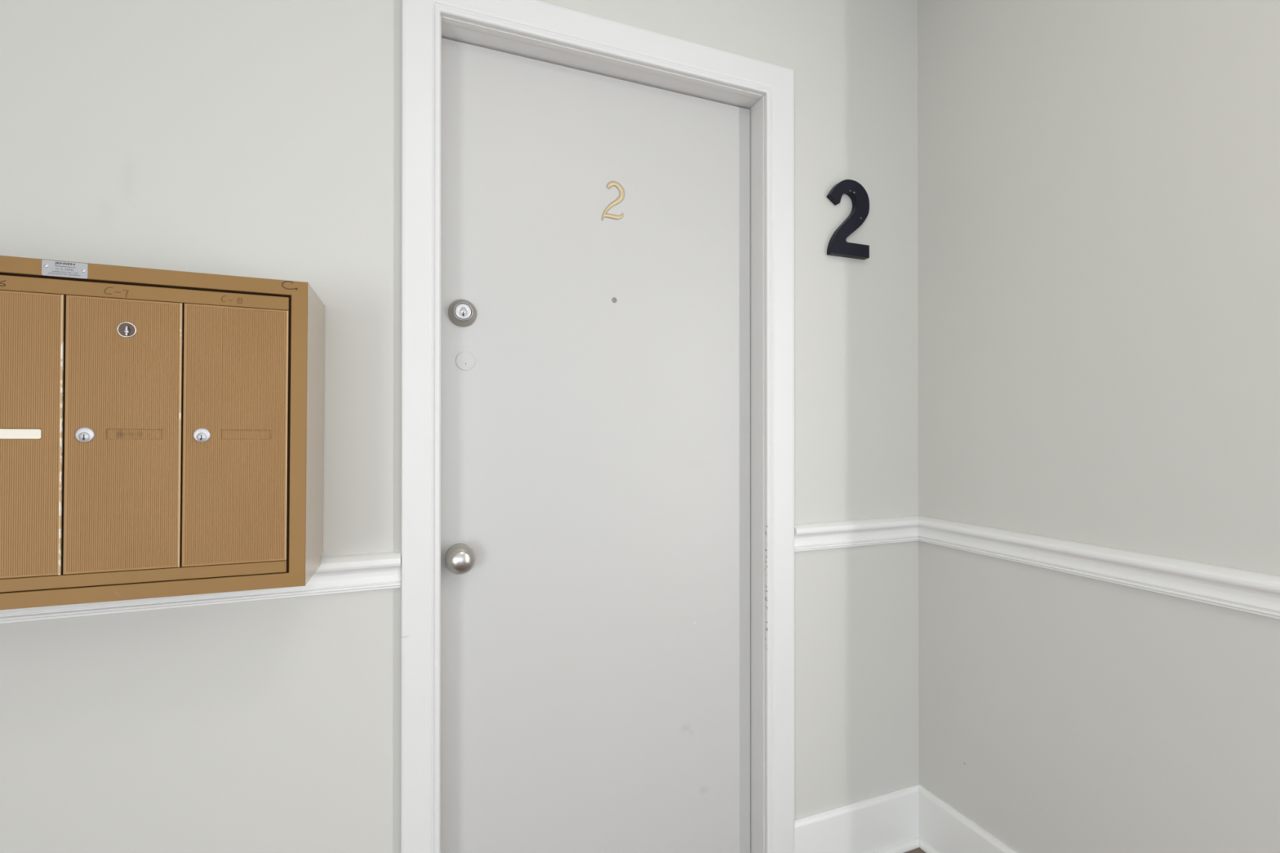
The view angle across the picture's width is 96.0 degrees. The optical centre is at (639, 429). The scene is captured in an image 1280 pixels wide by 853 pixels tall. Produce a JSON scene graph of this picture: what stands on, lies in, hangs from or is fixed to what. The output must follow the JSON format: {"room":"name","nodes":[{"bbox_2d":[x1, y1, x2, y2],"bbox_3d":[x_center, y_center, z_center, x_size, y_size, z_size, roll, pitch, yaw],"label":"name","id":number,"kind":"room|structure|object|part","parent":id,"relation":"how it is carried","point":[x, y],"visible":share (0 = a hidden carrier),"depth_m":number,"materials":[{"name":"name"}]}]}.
{"room":"apartment building hallway","nodes":[
{"label":"apartment building hallway","id":0,"kind":"room"},
{"bbox_2d":[0,0,918,852],"bbox_3d":[-0.593,-0.042,1.204,3.450,2.450,0.140,0,0,-21],"label":"wall","id":1,"kind":"structure","parent":0,"point":[260,139],"depth_m":1.11,"materials":[{"name":"grey paint"}]},
{"bbox_2d":[0,255,324,609],"bbox_3d":[-0.865,0.005,0.916,0.620,0.504,0.197,0,0,-21],"label":"mailbox","id":2,"kind":"object","parent":1,"relation":"attached to","point":[162,431],"visible":1,"depth_m":0.87,"materials":[{"name":"gold metal"}]},
{"bbox_3d":[-0.896,0.007,0.804,0.137,0.403,0.003,0,0,-21],"label":"mailbox door","id":3,"kind":"part","parent":2,"relation":"part of","materials":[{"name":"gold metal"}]},
{"bbox_3d":[-0.830,-0.231,0.831,0.051,0.022,0.001,0,0,-21],"label":"maker plate","id":4,"kind":"part","parent":2,"relation":"part of","materials":[{"name":"metal"}]},
{"bbox_3d":[-0.765,0.008,0.855,0.137,0.403,0.003,0,0,-21],"label":"mailbox door","id":5,"kind":"part","parent":2,"relation":"part of","materials":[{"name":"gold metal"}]},
{"bbox_3d":[-0.832,0.219,0.829,0.560,0.018,0.002,0,0,-21],"label":"rail","id":6,"kind":"part","parent":2,"relation":"part of","materials":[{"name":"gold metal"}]},
{"bbox_3d":[-0.830,-0.205,0.831,0.560,0.021,0.002,0,0,-21],"label":"rail","id":7,"kind":"part","parent":2,"relation":"part of","materials":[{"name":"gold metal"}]},
{"bbox_3d":[-0.634,0.009,0.905,0.138,0.403,0.003,0,0,-21],"label":"mailbox door","id":8,"kind":"part","parent":2,"relation":"part of","materials":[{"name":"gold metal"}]},
{"bbox_2d":[0,551,400,623],"bbox_3d":[-1.327,0.283,0.832,1.812,0.072,0.022,0,0,-21],"label":"trim","id":9,"kind":"structure","parent":1,"relation":"attached to","point":[380,571],"depth_m":1.09,"materials":[{"name":"white paint"}]},
{"bbox_2d":[440,37,750,852],"bbox_3d":[-0.067,0.160,1.389,0.783,2.033,0.099,0,0,-21],"label":"door","id":10,"kind":"structure","parent":1,"relation":"in","point":[595,372],"depth_m":1.38,"materials":[{"name":"grey paint"}]},
{"bbox_3d":[-0.388,0.280,1.242,0.063,0.063,0.058,0,0,-21],"label":"knob","id":11,"kind":"part","parent":10,"relation":"part of","materials":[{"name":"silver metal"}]},
{"bbox_3d":[-0.386,-0.152,1.274,0.042,0.042,0.002,0,0,-21],"label":"plate","id":12,"kind":"part","parent":10,"relation":"part of","materials":[{"name":"grey paint"}]},
{"bbox_2d":[601,181,624,220],"bbox_3d":[-0.065,-0.554,1.399,0.059,0.099,0.004,0,0,-21],"label":"number","id":13,"kind":"object","parent":10,"relation":"attached to","point":[619,186],"depth_m":1.40,"materials":[{"name":"gold metal"}]},
{"bbox_2d":[400,0,794,852],"bbox_3d":[-0.041,0.123,1.333,0.946,2.122,0.017,0,0,-21],"label":"trim","id":14,"kind":"structure","parent":1,"relation":"attached to","point":[420,19],"depth_m":1.22,"materials":[{"name":"white paint"}]},
{"bbox_2d":[440,15,764,852],"bbox_3d":[-0.073,0.147,1.403,0.847,2.075,0.138,0,0,-21],"label":"door frame","id":15,"kind":"structure","parent":1,"relation":"attached to","point":[453,29],"depth_m":1.49,"materials":[{"name":"paint"}]},
{"bbox_2d":[826,179,869,259],"bbox_3d":[0.567,-0.574,1.568,0.131,0.206,0.020,0,0,-21],"label":"number","id":16,"kind":"object","parent":1,"relation":"attached to","point":[837,246],"depth_m":1.56,"materials":[{"name":"black metal"}]},
{"bbox_2d":[794,515,918,551],"bbox_3d":[0.606,0.285,1.581,0.439,0.072,0.022,0,0,-21],"label":"trim","id":17,"kind":"structure","parent":1,"relation":"attached to","point":[860,532],"depth_m":1.57,"materials":[{"name":"white paint"}]},
{"bbox_2d":[794,783,919,852],"bbox_3d":[-0.682,1.103,1.084,3.199,0.161,0.013,0,0,-21],"label":"baseboard","id":18,"kind":"structure","parent":1,"relation":"attached to","point":[870,824],"depth_m":1.58,"materials":[{"name":"white paint"}]},
{"bbox_2d":[871,836,919,852],"bbox_3d":[-0.683,1.174,1.069,3.186,0.018,0.014,0,0,-21],"label":"trim","id":19,"kind":"structure","parent":1,"relation":"attached to","point":[913,843],"depth_m":1.62,"materials":[{"name":"white paint"}]},
{"bbox_2d":[903,847,925,852],"bbox_3d":[0.263,1.202,-1.010,3.730,0.050,4.880,0,0,-21],"label":"floor","id":20,"kind":"structure","parent":0,"point":[918,850],"depth_m":1.62,"materials":[{"name":"brown wood"}]},
{"bbox_2d":[917,0,1279,852],"bbox_3d":[1.068,-0.041,1.343,0.250,2.450,0.800,0,0,-21],"label":"wall","id":21,"kind":"structure","parent":0,"point":[1099,180],"depth_m":1.23,"materials":[{"name":"grey paint"}]},
{"bbox_2d":[919,836,938,852],"bbox_3d":[0.935,1.175,1.281,0.014,0.018,0.787,0,0,-21],"label":"trim","id":22,"kind":"structure","parent":21,"relation":"attached to","point":[925,846],"depth_m":1.62,"materials":[{"name":"white paint"}]},
{"bbox_2d":[918,782,1017,852],"bbox_3d":[0.946,1.103,1.293,0.013,0.161,0.800,0,0,-21],"label":"baseboard","id":23,"kind":"structure","parent":21,"relation":"attached to","point":[946,829],"depth_m":1.56,"materials":[{"name":"white paint"}]},
{"bbox_2d":[918,515,1279,619],"bbox_3d":[0.942,0.284,1.293,0.022,0.072,0.800,0,0,-21],"label":"trim","id":24,"kind":"structure","parent":21,"relation":"attached to","point":[1242,590],"depth_m":1.18,"materials":[{"name":"white paint"}]}
]}

